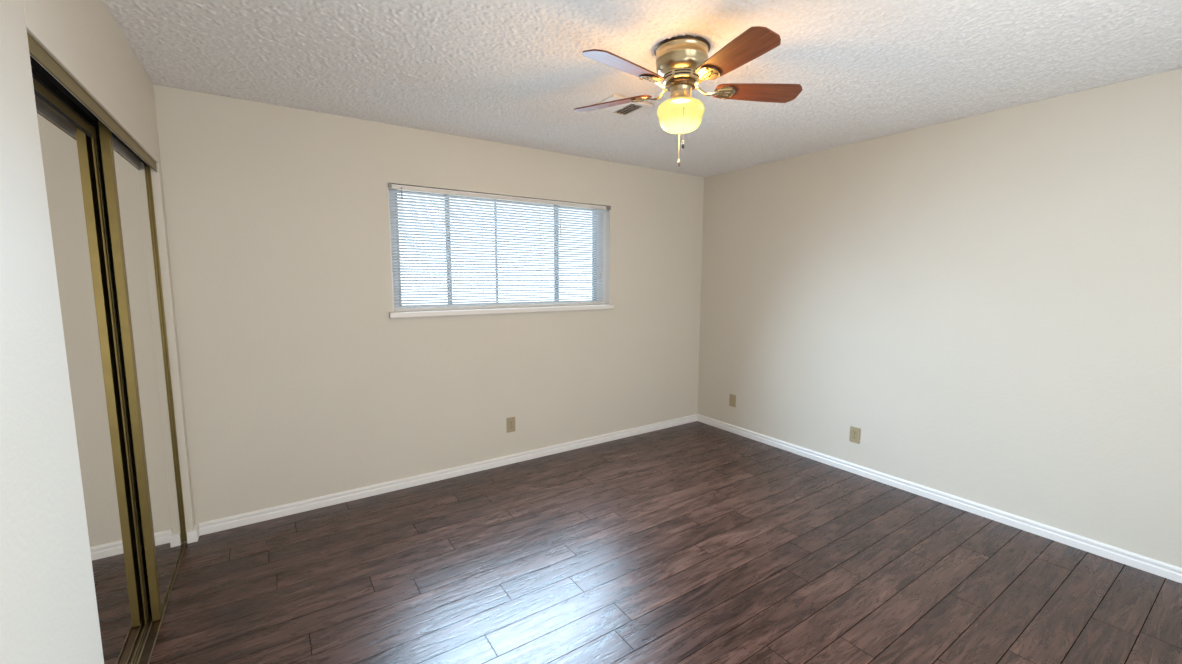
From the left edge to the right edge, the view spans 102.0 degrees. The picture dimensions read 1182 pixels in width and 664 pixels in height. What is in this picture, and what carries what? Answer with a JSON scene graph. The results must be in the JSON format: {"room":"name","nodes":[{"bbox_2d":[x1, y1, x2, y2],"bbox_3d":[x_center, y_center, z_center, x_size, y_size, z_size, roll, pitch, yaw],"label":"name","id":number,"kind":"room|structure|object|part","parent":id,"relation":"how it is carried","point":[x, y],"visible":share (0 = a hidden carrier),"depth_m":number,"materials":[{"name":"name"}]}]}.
{"room":"empty bedroom","nodes":[
{"label":"empty bedroom","id":0,"kind":"room"},
{"bbox_2d":[0,0,194,663],"bbox_3d":[-1.357,0.203,0.542,0.820,2.490,4.400,-4,8,-34],"label":"wall","id":1,"kind":"structure","parent":0,"point":[49,611],"depth_m":1.07,"materials":[{"name":"paint"}]},
{"bbox_2d":[27,32,156,171],"bbox_3d":[-1.805,-0.785,1.734,0.110,0.100,1.606,-4,8,-34],"label":"valance","id":2,"kind":"object","parent":1,"relation":"attached to","point":[41,60],"visible":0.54,"depth_m":1.47,"materials":[{"name":"gold metal"}]},
{"bbox_2d":[147,164,186,541],"bbox_3d":[-2.260,0.152,2.503,0.079,2.022,0.009,-4,8,-34],"label":"channel","id":3,"kind":"object","parent":1,"relation":"attached to","point":[148,166],"visible":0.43,"depth_m":2.52,"materials":[{"name":"gold metal"}]},
{"bbox_2d":[187,524,198,543],"bbox_3d":[-1.054,1.327,0.936,0.044,0.070,4.300,-4,8,-34],"label":"baseboard","id":4,"kind":"structure","parent":1,"relation":"attached to","point":[193,535],"depth_m":2.65,"materials":[{"name":"white paint"}]},
{"bbox_2d":[31,65,703,547],"bbox_3d":[-0.899,-0.137,3.562,4.923,2.490,0.140,-4,8,-34],"label":"wall","id":5,"kind":"structure","parent":0,"point":[299,382],"depth_m":3.08,"materials":[{"name":"paint"}]},
{"bbox_2d":[198,414,696,535],"bbox_3d":[-0.568,1.001,3.822,3.995,0.070,0.014,-4,8,-34],"label":"baseboard","id":6,"kind":"structure","parent":5,"relation":"attached to","point":[234,521],"depth_m":3.36,"materials":[{"name":"white paint"}]},
{"bbox_2d":[388,189,609,311],"bbox_3d":[-0.612,-0.612,3.692,1.785,0.839,0.124,-4,8,-34],"label":"window","id":7,"kind":"structure","parent":5,"relation":"in","point":[606,224],"depth_m":3.95,"materials":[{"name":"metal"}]},
{"bbox_3d":[-1.177,-0.576,3.357,0.356,0.793,0.014,-4,8,-34],"label":"sash","id":8,"kind":"part","parent":7,"relation":"part of","materials":[{"name":"glass"}]},
{"bbox_2d":[388,182,610,311],"bbox_3d":[-0.583,-0.607,3.647,1.782,0.838,0.058,-4,8,-34],"label":"window blind","id":9,"kind":"object","parent":7,"relation":"attached to","point":[414,190],"visible":0.96,"depth_m":3.54,"materials":[{"name":"plastic"}]},
{"bbox_3d":[-1.184,-0.551,3.259,0.002,0.797,0.031,-4,8,-34],"label":"ladder cord","id":10,"kind":"part","parent":9,"relation":"part of","materials":[{"name":"white fabric"}]},
{"bbox_3d":[-0.800,-0.579,3.514,0.002,0.797,0.031,-4,8,-34],"label":"ladder cord","id":11,"kind":"part","parent":9,"relation":"part of","materials":[{"name":"white fabric"}]},
{"bbox_3d":[-0.603,-0.196,3.692,1.727,0.012,0.026,-4,8,-34],"label":"rail","id":12,"kind":"part","parent":9,"relation":"part of","materials":[{"name":"plastic"}]},
{"bbox_3d":[-0.658,-0.616,3.722,0.905,0.793,0.014,-4,8,-34],"label":"sash","id":13,"kind":"part","parent":7,"relation":"part of","materials":[{"name":"glass"}]},
{"bbox_3d":[-0.129,-0.653,4.055,0.419,0.793,0.014,-4,8,-34],"label":"sash","id":14,"kind":"part","parent":7,"relation":"part of","materials":[{"name":"metal"}]},
{"bbox_2d":[389,304,613,317],"bbox_3d":[-0.596,-0.171,3.709,1.830,0.040,0.119,-4,8,-34],"label":"trim","id":15,"kind":"structure","parent":5,"relation":"attached to","point":[428,313],"depth_m":3.56,"materials":[{"name":"white paint"}]},
{"bbox_2d":[506,417,514,432],"bbox_3d":[-0.628,0.728,3.754,0.074,0.119,0.008,-4,8,-34],"label":"power outlet","id":16,"kind":"object","parent":5,"relation":"attached to","point":[510,421],"visible":1,"depth_m":3.75,"materials":[{"name":"beige plastic"}]},
{"bbox_2d":[103,0,1181,176],"bbox_3d":[0.323,-1.214,1.609,4.923,0.104,4.560,-4,8,-34],"label":"ceiling","id":17,"kind":"structure","parent":0,"point":[511,72],"depth_m":2.16,"materials":[{"name":"white paint"}]},
{"bbox_2d":[592,94,652,117],"bbox_3d":[0.168,-1.289,2.743,0.280,0.012,0.250,-4,8,-34],"label":"ceiling vent","id":18,"kind":"object","parent":17,"relation":"in","point":[626,112],"visible":0.77,"depth_m":2.76,"materials":[{"name":"metal"}]},
{"bbox_2d":[574,26,801,165],"bbox_3d":[0.381,-0.983,2.055,1.018,0.465,1.026,-4,8,-34],"label":"ceiling fan","id":19,"kind":"object","parent":17,"relation":"hanging from","point":[682,62],"visible":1,"depth_m":1.99,"materials":[{"name":"brown wood"}]},
{"bbox_3d":[0.096,-1.073,2.249,0.385,0.006,0.132,4,20,30],"label":"blade","id":20,"kind":"part","parent":19,"relation":"part of","materials":[{"name":"brown wood"}]},
{"bbox_3d":[0.134,-1.028,1.850,0.385,0.006,0.132,-6,22,-41],"label":"blade","id":21,"kind":"part","parent":19,"relation":"part of","materials":[{"name":"brown wood"}]},
{"bbox_3d":[0.391,-0.939,2.088,0.207,0.124,0.207,-4,8,-34],"label":"lamp shade","id":22,"kind":"part","parent":19,"relation":"part of","materials":[{"name":"white"}]},
{"bbox_3d":[0.384,-0.915,2.014,0.006,0.235,0.066,0,6,-1],"label":"pull chain","id":23,"kind":"part","parent":19,"relation":"part of","materials":[{"name":"gold metal"}]},
{"bbox_3d":[0.392,-1.212,2.058,0.240,0.009,0.240,-4,8,-34],"label":"ceiling plate","id":24,"kind":"part","parent":19,"relation":"part of","materials":[{"name":"brown metal"}]},
{"bbox_3d":[0.527,-1.017,1.763,0.132,0.006,0.385,11,1,-24],"label":"blade","id":25,"kind":"part","parent":19,"relation":"part of","materials":[{"name":"brown wood"}]},
{"bbox_3d":[0.732,-1.056,2.108,0.385,0.006,0.132,0,-7,-5],"label":"blade","id":26,"kind":"part","parent":19,"relation":"part of","materials":[{"name":"brown wood"}]},
{"bbox_2d":[142,421,1181,663],"bbox_3d":[0.300,1.293,1.845,4.843,0.060,4.340,-4,8,-34],"label":"floor","id":27,"kind":"structure","parent":0,"point":[696,542],"depth_m":2.36,"materials":[{"name":"brown wood"}]},
{"bbox_2d":[133,542,185,663],"bbox_3d":[-1.819,1.239,1.957,0.076,0.010,1.606,-4,8,-34],"label":"floor track","id":28,"kind":"object","parent":27,"relation":"on","point":[148,640],"visible":0.34,"depth_m":1.96,"materials":[{"name":"brown metal"}]},
{"bbox_2d":[32,74,148,663],"bbox_3d":[-1.656,0.267,1.569,0.020,2.020,0.895,-4,8,-34],"label":"mirror door","id":29,"kind":"structure","parent":28,"relation":"on","point":[69,147],"depth_m":1.65,"materials":[{"name":"mirror"}]},
{"bbox_3d":[-1.641,-0.712,1.439,0.020,0.031,0.825,-4,8,-34],"label":"rail","id":30,"kind":"part","parent":29,"relation":"part of","materials":[{"name":"gold metal"}]},
{"bbox_2d":[98,119,183,621],"bbox_3d":[-2.045,0.177,2.214,0.026,2.050,0.710,-4,8,-34],"label":"mirror door","id":31,"kind":"structure","parent":28,"relation":"on","point":[126,179],"depth_m":2.09,"materials":[{"name":"mirror"}]},
{"bbox_3d":[-2.057,1.192,2.343,0.025,0.005,0.655,-4,8,-34],"label":"rail","id":32,"kind":"part","parent":31,"relation":"part of","materials":[{"name":"gold metal"}]},
{"bbox_2d":[697,68,1181,567],"bbox_3d":[2.368,-0.068,3.022,0.100,2.490,4.400,-4,8,-34],"label":"wall","id":33,"kind":"structure","parent":0,"point":[993,299],"depth_m":2.90,"materials":[{"name":"paint"}]},
{"bbox_2d":[729,394,735,406],"bbox_3d":[1.342,0.651,4.540,0.012,0.119,0.074,-4,8,-34],"label":"cable wall plate","id":34,"kind":"object","parent":33,"relation":"attached to","point":[732,398],"visible":1,"depth_m":4.54,"materials":[{"name":"beige plastic"}]},
{"bbox_2d":[849,426,859,443],"bbox_3d":[1.982,0.773,3.595,0.008,0.119,0.074,-4,8,-34],"label":"power outlet","id":35,"kind":"object","parent":33,"relation":"attached to","point":[854,431],"visible":1,"depth_m":3.59,"materials":[{"name":"beige plastic"}]},
{"bbox_2d":[697,414,1181,582],"bbox_3d":[2.290,1.083,3.162,0.014,0.070,4.300,-4,8,-34],"label":"baseboard","id":36,"kind":"structure","parent":33,"relation":"attached to","point":[1150,565],"depth_m":2.96,"materials":[{"name":"white paint"}]},
{"label":"outside","id":37,"kind":"structure","parent":0,"visible":0},
{"bbox_2d":[404,301,532,304],"bbox_3d":[-8.984,-0.097,16.325,32.000,0.100,29.800,-4,8,-34],"label":"ground","id":38,"kind":"structure","parent":37,"point":[514,301],"depth_m":31.74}
]}

